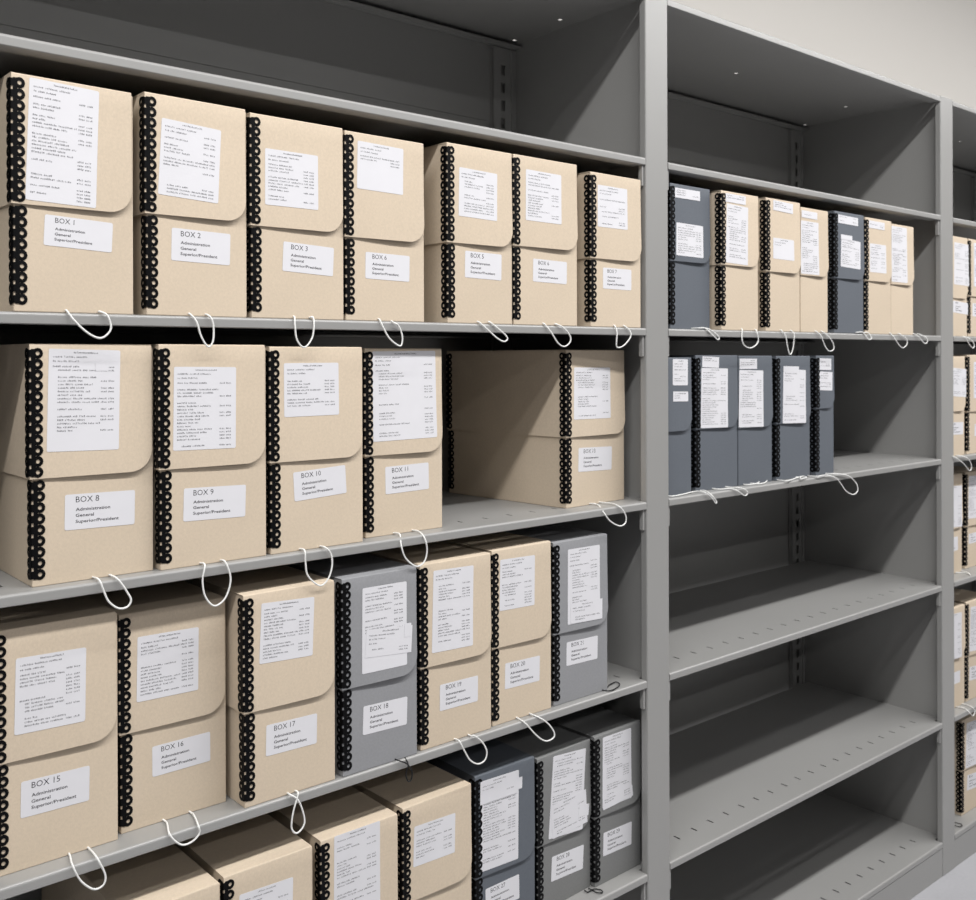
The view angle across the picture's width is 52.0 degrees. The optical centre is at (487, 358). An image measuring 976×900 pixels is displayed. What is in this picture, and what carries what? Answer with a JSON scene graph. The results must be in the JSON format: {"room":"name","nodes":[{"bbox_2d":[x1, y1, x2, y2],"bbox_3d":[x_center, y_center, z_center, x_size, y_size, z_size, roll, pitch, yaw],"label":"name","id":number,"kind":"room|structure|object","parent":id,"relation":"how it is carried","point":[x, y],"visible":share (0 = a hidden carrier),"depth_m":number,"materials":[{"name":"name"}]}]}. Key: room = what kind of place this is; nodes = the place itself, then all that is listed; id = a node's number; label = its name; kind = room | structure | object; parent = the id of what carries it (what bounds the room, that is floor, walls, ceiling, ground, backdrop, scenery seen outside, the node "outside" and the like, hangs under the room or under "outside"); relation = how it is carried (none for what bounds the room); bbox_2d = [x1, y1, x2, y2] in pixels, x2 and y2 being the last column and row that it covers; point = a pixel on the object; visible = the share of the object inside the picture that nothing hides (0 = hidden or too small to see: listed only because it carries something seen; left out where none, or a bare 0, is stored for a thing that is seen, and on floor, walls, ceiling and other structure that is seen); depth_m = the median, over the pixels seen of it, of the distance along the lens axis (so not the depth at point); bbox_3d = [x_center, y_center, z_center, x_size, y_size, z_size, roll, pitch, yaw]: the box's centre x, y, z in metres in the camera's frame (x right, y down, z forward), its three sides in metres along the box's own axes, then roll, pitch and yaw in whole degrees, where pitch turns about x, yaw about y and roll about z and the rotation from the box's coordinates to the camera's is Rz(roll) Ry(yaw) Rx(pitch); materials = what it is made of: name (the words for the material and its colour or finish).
{"room":"archive storage room","nodes":[
{"label":"archive storage room","id":0,"kind":"room"},
{"bbox_2d":[558,0,975,124],"bbox_3d":[0.515,-0.244,2.713,10.500,3.160,0.140,0,0,-40],"label":"wall","id":1,"kind":"structure","parent":0,"point":[929,46],"depth_m":3.31,"materials":[{"name":"white paint"}]},
{"bbox_2d":[821,852,975,899],"bbox_3d":[2.454,1.355,0.446,10.500,0.050,6.100,0,0,-40],"label":"floor","id":2,"kind":"structure","parent":0,"point":[959,883],"depth_m":2.53,"materials":[{"name":"grey plastic"}]},
{"bbox_2d":[0,0,669,899],"bbox_3d":[-0.311,0.333,1.583,1.353,2.010,0.449,0,0,-40],"label":"bay","id":3,"kind":"object","parent":2,"relation":"on","point":[586,89],"visible":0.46,"depth_m":1.83,"materials":[{"name":"grey metal"}]},
{"bbox_2d":[0,586,117,889],"bbox_3d":[-0.597,0.468,1.281,0.144,0.317,0.340,0,0,-41],"label":"box","id":4,"kind":"object","parent":3,"relation":"on","point":[59,744],"visible":0.99,"depth_m":1.18,"materials":[{"name":"beige cardboard"}]},
{"bbox_2d":[0,72,132,338],"bbox_3d":[-0.582,-0.172,1.279,0.141,0.299,0.314,0,0,-42],"label":"box","id":5,"kind":"object","parent":3,"relation":"on","point":[66,148],"visible":1,"depth_m":1.16,"materials":[{"name":"beige cardboard"}]},
{"bbox_2d":[0,344,152,609],"bbox_3d":[-0.564,0.142,1.304,0.148,0.318,0.330,0,0,-41],"label":"box","id":6,"kind":"object","parent":3,"relation":"on","point":[76,420],"visible":1,"depth_m":1.20,"materials":[{"name":"beige cardboard"}]},
{"bbox_2d":[42,844,219,899],"bbox_3d":[-0.491,0.809,1.358,0.127,0.270,0.311,0,0,-41],"label":"box","id":7,"kind":"object","parent":3,"relation":"on","point":[165,873],"visible":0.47,"depth_m":1.30,"materials":[{"name":"beige cardboard"}]},
{"bbox_2d":[85,580,225,845],"bbox_3d":[-0.487,0.463,1.382,0.145,0.291,0.351,0,0,-41],"label":"box","id":8,"kind":"object","parent":3,"relation":"on","point":[171,661],"visible":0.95,"depth_m":1.28,"materials":[{"name":"beige cardboard"}]},
{"bbox_2d":[132,92,246,347],"bbox_3d":[-0.467,-0.169,1.378,0.139,0.312,0.314,0,0,-41],"label":"box","id":9,"kind":"object","parent":3,"relation":"on","point":[189,156],"visible":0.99,"depth_m":1.26,"materials":[{"name":"beige cardboard"}]},
{"bbox_2d":[149,344,265,606],"bbox_3d":[-0.447,0.150,1.399,0.150,0.334,0.321,0,0,-40],"label":"box","id":10,"kind":"object","parent":3,"relation":"on","point":[209,404],"visible":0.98,"depth_m":1.28,"materials":[{"name":"beige cardboard"}]},
{"bbox_2d":[174,814,311,899],"bbox_3d":[-0.390,0.808,1.453,0.134,0.271,0.310,0,0,-40],"label":"box","id":11,"kind":"object","parent":3,"relation":"on","point":[257,858],"visible":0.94,"depth_m":1.36,"materials":[{"name":"beige cardboard"}]},
{"bbox_2d":[183,565,334,833],"bbox_3d":[-0.364,0.476,1.465,0.142,0.332,0.315,0,0,-41],"label":"box","id":12,"kind":"object","parent":3,"relation":"on","point":[280,645],"visible":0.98,"depth_m":1.35,"materials":[{"name":"beige cardboard"}]},
{"bbox_2d":[246,112,342,347],"bbox_3d":[-0.355,-0.168,1.473,0.146,0.310,0.313,0,0,-40],"label":"box","id":13,"kind":"object","parent":3,"relation":"on","point":[294,168],"visible":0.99,"depth_m":1.35,"materials":[{"name":"beige cardboard"}]},
{"bbox_2d":[265,347,362,585],"bbox_3d":[-0.330,0.149,1.498,0.150,0.330,0.321,0,0,-40],"label":"box","id":14,"kind":"object","parent":3,"relation":"on","point":[314,485],"visible":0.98,"depth_m":1.38,"materials":[{"name":"beige cardboard"}]},
{"bbox_2d":[267,786,397,899],"bbox_3d":[-0.281,0.808,1.550,0.134,0.271,0.309,0,0,-40],"label":"box","id":15,"kind":"object","parent":3,"relation":"on","point":[352,836],"visible":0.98,"depth_m":1.45,"materials":[{"name":"beige cardboard"}]},
{"bbox_2d":[286,553,416,781],"bbox_3d":[-0.252,0.467,1.559,0.134,0.314,0.314,0,0,-41],"label":"box","id":16,"kind":"object","parent":3,"relation":"on","point":[375,622],"visible":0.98,"depth_m":1.44,"materials":[{"name":"grey cardboard"}]},
{"bbox_2d":[343,130,423,346],"bbox_3d":[-0.246,-0.169,1.566,0.142,0.304,0.314,0,0,-41],"label":"box","id":17,"kind":"object","parent":3,"relation":"on","point":[383,177],"visible":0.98,"depth_m":1.45,"materials":[{"name":"beige cardboard"}]},
{"bbox_2d":[362,348,441,566],"bbox_3d":[-0.214,0.148,1.609,0.147,0.325,0.341,0,0,-41],"label":"box","id":18,"kind":"object","parent":3,"relation":"on","point":[402,387],"visible":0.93,"depth_m":1.50,"materials":[{"name":"beige cardboard"}]},
{"bbox_2d":[352,761,471,899],"bbox_3d":[-0.177,0.807,1.647,0.138,0.272,0.310,0,0,-42],"label":"box","id":19,"kind":"object","parent":3,"relation":"on","point":[433,810],"visible":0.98,"depth_m":1.54,"materials":[{"name":"beige cardboard"}]},
{"bbox_2d":[365,541,491,764],"bbox_3d":[-0.145,0.472,1.654,0.144,0.324,0.319,0,0,-41],"label":"box","id":20,"kind":"object","parent":3,"relation":"on","point":[454,633],"visible":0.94,"depth_m":1.54,"materials":[{"name":"beige cardboard"}]},
{"bbox_2d":[423,142,512,341],"bbox_3d":[-0.110,-0.177,1.682,0.138,0.305,0.314,0,0,-41],"label":"box","id":21,"kind":"object","parent":3,"relation":"on","point":[468,224],"visible":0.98,"depth_m":1.56,"materials":[{"name":"beige cardboard"}]},
{"bbox_2d":[426,739,534,899],"bbox_3d":[-0.068,0.806,1.756,0.132,0.273,0.309,0,0,-40],"label":"box","id":22,"kind":"object","parent":3,"relation":"on","point":[502,786],"visible":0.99,"depth_m":1.64,"materials":[{"name":"grey cardboard"}]},
{"bbox_2d":[438,532,554,741],"bbox_3d":[-0.038,0.471,1.748,0.135,0.327,0.324,0,0,-41],"label":"box","id":23,"kind":"object","parent":3,"relation":"on","point":[520,565],"visible":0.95,"depth_m":1.64,"materials":[{"name":"beige cardboard"}]},
{"bbox_2d":[446,350,626,526],"bbox_3d":[0.105,0.142,1.891,0.170,0.313,0.359,0,0,-45],"label":"box","id":24,"kind":"object","parent":3,"relation":"on","point":[538,427],"visible":1,"depth_m":1.82,"materials":[{"name":"beige cardboard"}]},
{"bbox_2d":[494,722,590,899],"bbox_3d":[0.030,0.810,1.845,0.139,0.265,0.311,0,0,-43],"label":"box","id":25,"kind":"object","parent":3,"relation":"on","point":[562,784],"visible":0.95,"depth_m":1.74,"materials":[{"name":"grey cardboard"}]},
{"bbox_2d":[511,154,577,346],"bbox_3d":[-0.001,-0.174,1.775,0.149,0.312,0.313,0,0,-40],"label":"box","id":26,"kind":"object","parent":3,"relation":"on","point":[544,192],"visible":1,"depth_m":1.66,"materials":[{"name":"beige cardboard"}]},
{"bbox_2d":[503,524,619,705],"bbox_3d":[0.080,0.450,1.855,0.177,0.278,0.318,0,0,-40],"label":"box","id":27,"kind":"object","parent":3,"relation":"on","point":[579,580],"visible":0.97,"depth_m":1.73,"materials":[{"name":"grey cardboard"}]},
{"bbox_2d":[547,705,640,893],"bbox_3d":[0.134,0.807,1.916,0.150,0.269,0.328,0,0,-41],"label":"box","id":28,"kind":"object","parent":3,"relation":"on","point":[615,750],"visible":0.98,"depth_m":1.82,"materials":[{"name":"grey cardboard"}]},
{"bbox_2d":[577,171,640,347],"bbox_3d":[0.130,-0.170,1.886,0.136,0.306,0.314,0,0,-41],"label":"box","id":29,"kind":"object","parent":3,"relation":"on","point":[608,206],"visible":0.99,"depth_m":1.76,"materials":[{"name":"beige cardboard"}]},
{"bbox_2d":[667,0,954,899],"bbox_3d":[0.628,0.330,2.394,1.188,2.010,0.432,0,0,-40],"label":"bay","id":30,"kind":"object","parent":2,"relation":"on","point":[811,620],"visible":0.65,"depth_m":2.62,"materials":[{"name":"grey metal"}]},
{"bbox_2d":[668,357,716,503],"bbox_3d":[0.276,0.141,2.022,0.169,0.285,0.332,0,0,-40],"label":"box","id":31,"kind":"object","parent":30,"relation":"on","point":[679,368],"visible":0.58,"depth_m":1.91,"materials":[{"name":"grey cardboard"}]},
{"bbox_2d":[668,183,719,339],"bbox_3d":[0.299,-0.183,2.041,0.127,0.298,0.328,0,0,-41],"label":"box","id":32,"kind":"object","parent":30,"relation":"on","point":[689,248],"visible":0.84,"depth_m":1.93,"materials":[{"name":"grey cardboard"}]},
{"bbox_2d":[668,355,747,495],"bbox_3d":[0.368,0.136,2.104,0.139,0.284,0.336,0,0,-40],"label":"box","id":33,"kind":"object","parent":30,"relation":"on","point":[714,379],"visible":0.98,"depth_m":1.99,"materials":[{"name":"grey cardboard"}]},
{"bbox_2d":[709,190,758,348],"bbox_3d":[0.409,-0.175,2.124,0.129,0.312,0.313,0,0,-40],"label":"box","id":34,"kind":"object","parent":30,"relation":"on","point":[734,242],"visible":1,"depth_m":2.00,"materials":[{"name":"beige cardboard"}]},
{"bbox_2d":[737,356,772,485],"bbox_3d":[0.472,0.128,2.198,0.142,0.267,0.324,0,0,-40],"label":"box","id":35,"kind":"object","parent":30,"relation":"on","point":[754,373],"visible":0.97,"depth_m":2.08,"materials":[{"name":"grey cardboard"}]},
{"bbox_2d":[758,197,800,354],"bbox_3d":[0.526,-0.170,2.223,0.130,0.327,0.313,0,0,-41],"label":"box","id":36,"kind":"object","parent":30,"relation":"on","point":[779,260],"visible":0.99,"depth_m":2.10,"materials":[{"name":"beige cardboard"}]},
{"bbox_2d":[772,356,810,480],"bbox_3d":[0.570,0.128,2.273,0.134,0.266,0.330,0,0,-40],"label":"box","id":37,"kind":"object","parent":30,"relation":"on","point":[790,374],"visible":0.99,"depth_m":2.16,"materials":[{"name":"grey cardboard"}]},
{"bbox_2d":[799,207,833,351],"bbox_3d":[0.623,-0.170,2.307,0.126,0.312,0.313,0,0,-40],"label":"box","id":38,"kind":"object","parent":30,"relation":"on","point":[813,271],"visible":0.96,"depth_m":2.19,"materials":[{"name":"beige cardboard"}]},
{"bbox_2d":[807,356,857,494],"bbox_3d":[0.678,0.154,2.362,0.173,0.318,0.326,0,0,-40],"label":"box","id":39,"kind":"object","parent":30,"relation":"on","point":[821,367],"visible":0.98,"depth_m":2.23,"materials":[{"name":"grey cardboard"}]},
{"bbox_2d":[827,211,871,339],"bbox_3d":[0.736,-0.186,2.403,0.156,0.289,0.313,0,0,-40],"label":"box","id":40,"kind":"object","parent":30,"relation":"on","point":[845,274],"visible":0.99,"depth_m":2.27,"materials":[{"name":"grey cardboard"}]},
{"bbox_2d":[863,217,907,347],"bbox_3d":[0.853,-0.176,2.503,0.192,0.305,0.313,0,0,-40],"label":"box","id":41,"kind":"object","parent":30,"relation":"on","point":[877,232],"visible":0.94,"depth_m":2.36,"materials":[{"name":"beige cardboard"}]},
{"bbox_2d":[891,224,927,343],"bbox_3d":[0.939,-0.180,2.576,0.173,0.289,0.314,0,0,-41],"label":"box","id":42,"kind":"object","parent":30,"relation":"on","point":[902,241],"visible":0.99,"depth_m":2.44,"materials":[{"name":"beige cardboard"}]},
{"bbox_2d":[952,101,975,866],"bbox_3d":[1.513,0.328,3.149,1.209,2.010,0.432,0,0,-40],"label":"bay","id":43,"kind":"object","parent":2,"relation":"on","point":[963,117],"visible":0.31,"depth_m":2.95,"materials":[{"name":"grey metal"}]},
{"bbox_2d":[952,356,971,470],"bbox_3d":[1.150,0.148,2.760,0.105,0.306,0.320,0,0,-40],"label":"box","id":44,"kind":"object","parent":43,"relation":"on","point":[959,371],"visible":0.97,"depth_m":2.65,"materials":[{"name":"beige cardboard"}]},
{"bbox_2d":[954,472,970,575],"bbox_3d":[1.159,0.451,2.795,0.152,0.270,0.350,0,0,-41],"label":"box","id":45,"kind":"object","parent":43,"relation":"on","point":[958,501],"visible":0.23,"depth_m":2.73,"materials":[{"name":"beige cardboard"}]},
{"bbox_2d":[953,236,974,347],"bbox_3d":[1.162,-0.173,2.767,0.114,0.294,0.315,0,0,-41],"label":"box","id":46,"kind":"object","parent":43,"relation":"on","point":[960,247],"visible":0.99,"depth_m":2.65,"materials":[{"name":"beige cardboard"}]},
{"bbox_2d":[953,355,975,453],"bbox_3d":[1.250,0.125,2.858,0.154,0.268,0.310,0,0,-40],"label":"box","id":47,"kind":"object","parent":43,"relation":"on","point":[970,360],"visible":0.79,"depth_m":2.71,"materials":[{"name":"beige cardboard"}]},
{"bbox_2d":[954,602,974,715],"bbox_3d":[1.151,0.814,2.772,0.152,0.290,0.341,0,0,-40],"label":"box","id":48,"kind":"object","parent":43,"relation":"on","point":[959,609],"visible":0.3,"depth_m":2.69,"materials":[{"name":"beige cardboard"}]},
{"bbox_2d":[954,711,975,826],"bbox_3d":[1.231,1.116,2.852,0.234,0.260,0.334,0,0,-40],"label":"box","id":49,"kind":"object","parent":43,"relation":"on","point":[965,727],"visible":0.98,"depth_m":2.73,"materials":[{"name":"beige cardboard"}]},
{"bbox_2d":[954,466,975,568],"bbox_3d":[1.282,0.451,2.936,0.154,0.268,0.311,0,0,-40],"label":"box","id":50,"kind":"object","parent":43,"relation":"on","point":[968,477],"visible":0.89,"depth_m":2.79,"materials":[{"name":"beige cardboard"}]},
{"bbox_2d":[954,588,975,701],"bbox_3d":[1.263,0.802,2.889,0.154,0.272,0.310,0,0,-40],"label":"box","id":51,"kind":"object","parent":43,"relation":"on","point":[966,597],"visible":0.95,"depth_m":2.75,"materials":[{"name":"beige cardboard"}]},
{"bbox_2d":[967,239,975,336],"bbox_3d":[1.244,-0.189,2.840,0.154,0.262,0.309,0,0,-40],"label":"box","id":52,"kind":"object","parent":43,"relation":"on","point":[971,296],"visible":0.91,"depth_m":2.69,"materials":[{"name":"beige cardboard"}]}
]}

